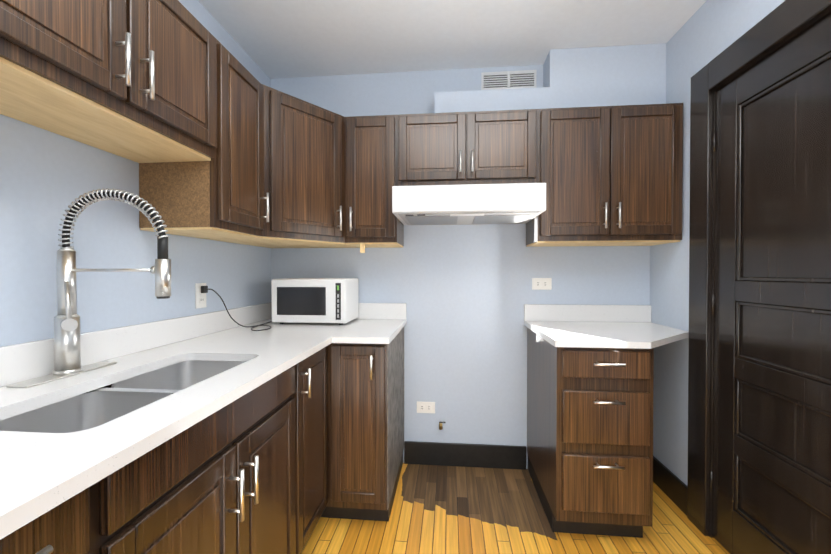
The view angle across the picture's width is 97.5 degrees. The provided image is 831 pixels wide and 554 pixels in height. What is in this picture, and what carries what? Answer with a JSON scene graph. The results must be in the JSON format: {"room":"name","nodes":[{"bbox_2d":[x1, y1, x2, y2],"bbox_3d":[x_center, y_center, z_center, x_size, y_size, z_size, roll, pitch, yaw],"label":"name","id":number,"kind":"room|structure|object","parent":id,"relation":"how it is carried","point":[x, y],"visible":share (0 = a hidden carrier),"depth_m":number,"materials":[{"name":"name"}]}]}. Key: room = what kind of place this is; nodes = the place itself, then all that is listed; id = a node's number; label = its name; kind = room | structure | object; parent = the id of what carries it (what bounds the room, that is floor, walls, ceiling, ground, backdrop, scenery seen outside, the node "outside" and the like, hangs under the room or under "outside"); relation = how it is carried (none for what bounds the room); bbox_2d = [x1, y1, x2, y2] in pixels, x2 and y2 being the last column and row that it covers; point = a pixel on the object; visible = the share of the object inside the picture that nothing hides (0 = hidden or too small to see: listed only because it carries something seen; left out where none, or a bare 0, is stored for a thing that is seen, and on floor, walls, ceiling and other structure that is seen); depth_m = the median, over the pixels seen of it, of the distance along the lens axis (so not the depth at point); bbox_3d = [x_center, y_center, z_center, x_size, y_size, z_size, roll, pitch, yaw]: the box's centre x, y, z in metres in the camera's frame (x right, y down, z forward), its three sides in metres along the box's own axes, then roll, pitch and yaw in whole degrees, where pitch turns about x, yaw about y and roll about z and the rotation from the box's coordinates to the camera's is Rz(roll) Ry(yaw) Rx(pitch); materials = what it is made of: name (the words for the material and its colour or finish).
{"room":"kitchen","nodes":[
{"label":"kitchen","id":0,"kind":"room"},
{"bbox_2d":[0,0,270,346],"bbox_3d":[-1.181,-0.035,0.449,0.120,2.460,3.880,0,1,5],"label":"wall","id":1,"kind":"structure","parent":0,"point":[47,178],"depth_m":1.19,"materials":[{"name":"paint"}]},
{"bbox_2d":[0,0,223,159],"bbox_3d":[-0.913,-0.652,0.938,0.318,0.444,0.815,0,1,5],"label":"upper cabinet","id":2,"kind":"object","parent":1,"relation":"attached to","point":[196,120],"depth_m":0.97,"materials":[{"name":"brown wood"}]},
{"bbox_2d":[132,47,259,239],"bbox_3d":[-0.862,-0.533,1.482,0.318,0.695,0.393,0,1,5],"label":"upper cabinet","id":3,"kind":"object","parent":1,"relation":"attached to","point":[203,197],"depth_m":1.37,"materials":[{"name":"brown wood"}]},
{"bbox_2d":[195,283,206,308],"bbox_3d":[-0.999,0.087,1.699,0.008,0.116,0.072,0,1,5],"label":"electrical outlet","id":4,"kind":"object","parent":1,"relation":"attached to","point":[200,299],"visible":0.92,"depth_m":1.69,"materials":[{"name":"white plastic"}]},
{"bbox_2d":[215,83,359,247],"bbox_3d":[-0.654,-0.538,1.972,0.640,0.695,0.736,0,1,5],"label":"upper cabinet","id":5,"kind":"object","parent":1,"relation":"attached to","point":[308,150],"depth_m":1.83,"materials":[{"name":"brown wood"}]},
{"bbox_2d":[198,0,706,78],"bbox_3d":[0.044,-1.314,0.322,2.580,0.100,4.120,0,1,5],"label":"ceiling","id":6,"kind":"structure","parent":0,"point":[274,39],"depth_m":1.89,"materials":[{"name":"paint"}]},
{"bbox_2d":[270,65,649,468],"bbox_3d":[0.230,-0.055,2.326,2.580,2.460,0.120,0,1,5],"label":"wall","id":7,"kind":"structure","parent":0,"point":[465,293],"depth_m":2.27,"materials":[{"name":"paint"}]},
{"bbox_2d":[356,115,403,247],"bbox_3d":[-0.260,-0.539,2.116,0.338,0.695,0.375,0,1,5],"label":"upper cabinet","id":8,"kind":"object","parent":7,"relation":"attached to","point":[378,136],"depth_m":1.99,"materials":[{"name":"brown wood"}]},
{"bbox_2d":[417,401,434,412],"bbox_3d":[0.065,0.819,2.285,0.116,0.072,0.008,0,1,5],"label":"electrical outlet","id":9,"kind":"object","parent":7,"relation":"attached to","point":[425,407],"visible":1,"depth_m":2.28,"materials":[{"name":"white plastic"}]},
{"bbox_2d":[439,421,445,429],"bbox_3d":[0.166,0.906,2.248,0.040,0.045,0.065,0,1,5],"label":"pipe","id":10,"kind":"object","parent":7,"relation":"attached to","point":[440,425],"visible":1,"depth_m":2.22,"materials":[{"name":"gold metal"}]},
{"bbox_2d":[404,441,525,469],"bbox_3d":[0.659,1.106,2.229,1.464,0.140,0.015,0,1,5],"label":"baseboard","id":11,"kind":"structure","parent":7,"relation":"attached to","point":[469,455],"depth_m":2.25,"materials":[{"name":"black wood"}]},
{"bbox_2d":[400,109,543,185],"bbox_3d":[0.284,-0.691,2.092,0.750,0.391,0.318,0,1,5],"label":"upper cabinet","id":12,"kind":"object","parent":7,"relation":"attached to","point":[500,146],"depth_m":1.93,"materials":[{"name":"brown wood"}]},
{"bbox_2d":[392,183,545,224],"bbox_3d":[0.276,-0.403,2.013,0.742,0.179,0.483,0,1,5],"label":"range hood","id":13,"kind":"object","parent":12,"relation":"attached to","point":[510,203],"visible":1,"depth_m":1.78,"materials":[{"name":"white metal"}]},
{"bbox_2d":[481,70,536,89],"bbox_3d":[0.567,-1.199,2.217,0.330,0.110,0.009,0,1,5],"label":"air vent","id":14,"kind":"object","parent":7,"relation":"in","point":[508,79],"visible":0.92,"depth_m":2.21,"materials":[{"name":"white metal"}]},
{"bbox_2d":[532,278,551,289],"bbox_3d":[0.767,0.041,2.212,0.116,0.072,0.008,0,1,5],"label":"electrical outlet","id":15,"kind":"object","parent":7,"relation":"attached to","point":[541,283],"visible":1,"depth_m":2.21,"materials":[{"name":"white plastic"}]},
{"bbox_2d":[526,103,682,246],"bbox_3d":[1.015,-0.538,2.026,0.718,0.695,0.318,0,1,5],"label":"upper cabinet","id":16,"kind":"object","parent":7,"relation":"attached to","point":[613,175],"depth_m":1.87,"materials":[{"name":"brown wood"}]},
{"bbox_2d":[301,463,729,553],"bbox_3d":[0.044,1.246,0.348,2.580,0.100,4.120,0,1,5],"label":"floor","id":17,"kind":"structure","parent":0,"point":[437,509],"depth_m":1.72,"materials":[{"name":"brown wood"}]},
{"bbox_2d":[0,450,151,553],"bbox_3d":[-0.826,0.755,0.363,0.601,0.880,0.642,0,1,5],"label":"base cabinet","id":18,"kind":"object","parent":17,"relation":"on","point":[113,515],"depth_m":0.60,"materials":[{"name":"brown wood"}]},
{"bbox_2d":[0,302,406,539],"bbox_3d":[-0.659,0.348,0.604,0.886,0.330,3.478,0,1,5],"label":"countertop","id":19,"kind":"structure","parent":18,"relation":"on","point":[67,441],"depth_m":0.98,"materials":[{"name":"stone"}]},
{"bbox_2d":[6,188,170,387],"bbox_3d":[-0.852,0.015,1.027,0.349,0.527,0.250,0,1,5],"label":"faucet","id":20,"kind":"object","parent":19,"relation":"on","point":[67,349],"visible":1,"depth_m":1.02,"materials":[{"name":"silver metal"}]},
{"bbox_2d":[271,278,358,324],"bbox_3d":[-0.582,0.138,2.159,0.425,0.258,0.298,0,1,5],"label":"microwave","id":21,"kind":"object","parent":19,"relation":"on","point":[315,300],"visible":1,"depth_m":2.02,"materials":[{"name":"white plastic"}]},
{"bbox_2d":[201,286,271,330],"bbox_3d":[-0.848,0.152,2.007,0.232,0.229,0.665,0,1,5],"label":"cord","id":22,"kind":"object","parent":21,"relation":"attached to","point":[204,289],"visible":0.81,"depth_m":1.78,"materials":[{"name":"black plastic"}]},
{"bbox_2d":[152,431,291,553],"bbox_3d":[-0.768,0.879,0.994,0.598,0.620,0.757,0,1,5],"label":"base cabinet","id":23,"kind":"object","parent":17,"relation":"on","point":[283,462],"depth_m":0.91,"materials":[{"name":"brown wood"}]},
{"bbox_2d":[174,343,339,553],"bbox_3d":[-0.691,0.743,1.520,0.653,0.880,0.434,0,1,5],"label":"base cabinet","id":24,"kind":"object","parent":17,"relation":"on","point":[302,402],"depth_m":1.41,"materials":[{"name":"brown wood"}]},
{"bbox_2d":[340,327,403,521],"bbox_3d":[-0.249,0.738,1.971,0.294,0.880,0.688,0,1,5],"label":"base cabinet","id":25,"kind":"object","parent":17,"relation":"on","point":[371,375],"depth_m":1.68,"materials":[{"name":"brown wood"}]},
{"bbox_2d":[527,328,653,537],"bbox_3d":[0.852,0.739,1.874,0.405,0.881,0.676,0,1,5],"label":"base cabinet","id":26,"kind":"object","parent":17,"relation":"on","point":[590,440],"visible":1,"depth_m":1.59,"materials":[{"name":"brown wood"}]},
{"bbox_2d":[524,304,688,348],"bbox_3d":[0.994,0.234,1.862,0.728,0.128,0.663,0,1,5],"label":"countertop","id":27,"kind":"structure","parent":26,"relation":"on","point":[604,326],"depth_m":1.98,"materials":[{"name":"stone"}]},
{"bbox_2d":[435,43,665,112],"bbox_3d":[0.750,-1.085,2.131,1.269,0.393,0.149,0,1,5],"label":"soffit","id":28,"kind":"structure","parent":0,"point":[608,76],"depth_m":2.04,"materials":[{"name":"paint"}]},
{"bbox_2d":[650,0,784,484],"bbox_3d":[1.278,-0.033,0.219,0.140,2.460,3.880,0,1,5],"label":"wall","id":29,"kind":"structure","parent":0,"point":[706,34],"depth_m":1.87,"materials":[{"name":"paint"}]},
{"bbox_2d":[653,456,686,515],"bbox_3d":[1.200,1.127,0.231,0.015,0.140,3.862,0,1,5],"label":"baseboard","id":30,"kind":"structure","parent":29,"relation":"attached to","point":[669,484],"depth_m":1.93,"materials":[{"name":"black wood"}]},
{"bbox_2d":[687,0,830,537],"bbox_3d":[1.349,0.114,1.229,0.144,2.146,1.082,0,1,5],"label":"door frame","id":31,"kind":"structure","parent":29,"relation":"attached to","point":[784,23],"depth_m":1.66,"materials":[{"name":"black paint"}]},
{"bbox_2d":[710,14,830,553],"bbox_3d":[1.290,0.177,1.240,0.115,2.003,0.824,0,1,5],"label":"door","id":32,"kind":"structure","parent":29,"relation":"in","point":[770,481],"depth_m":1.34,"materials":[{"name":"black paint"}]}
]}

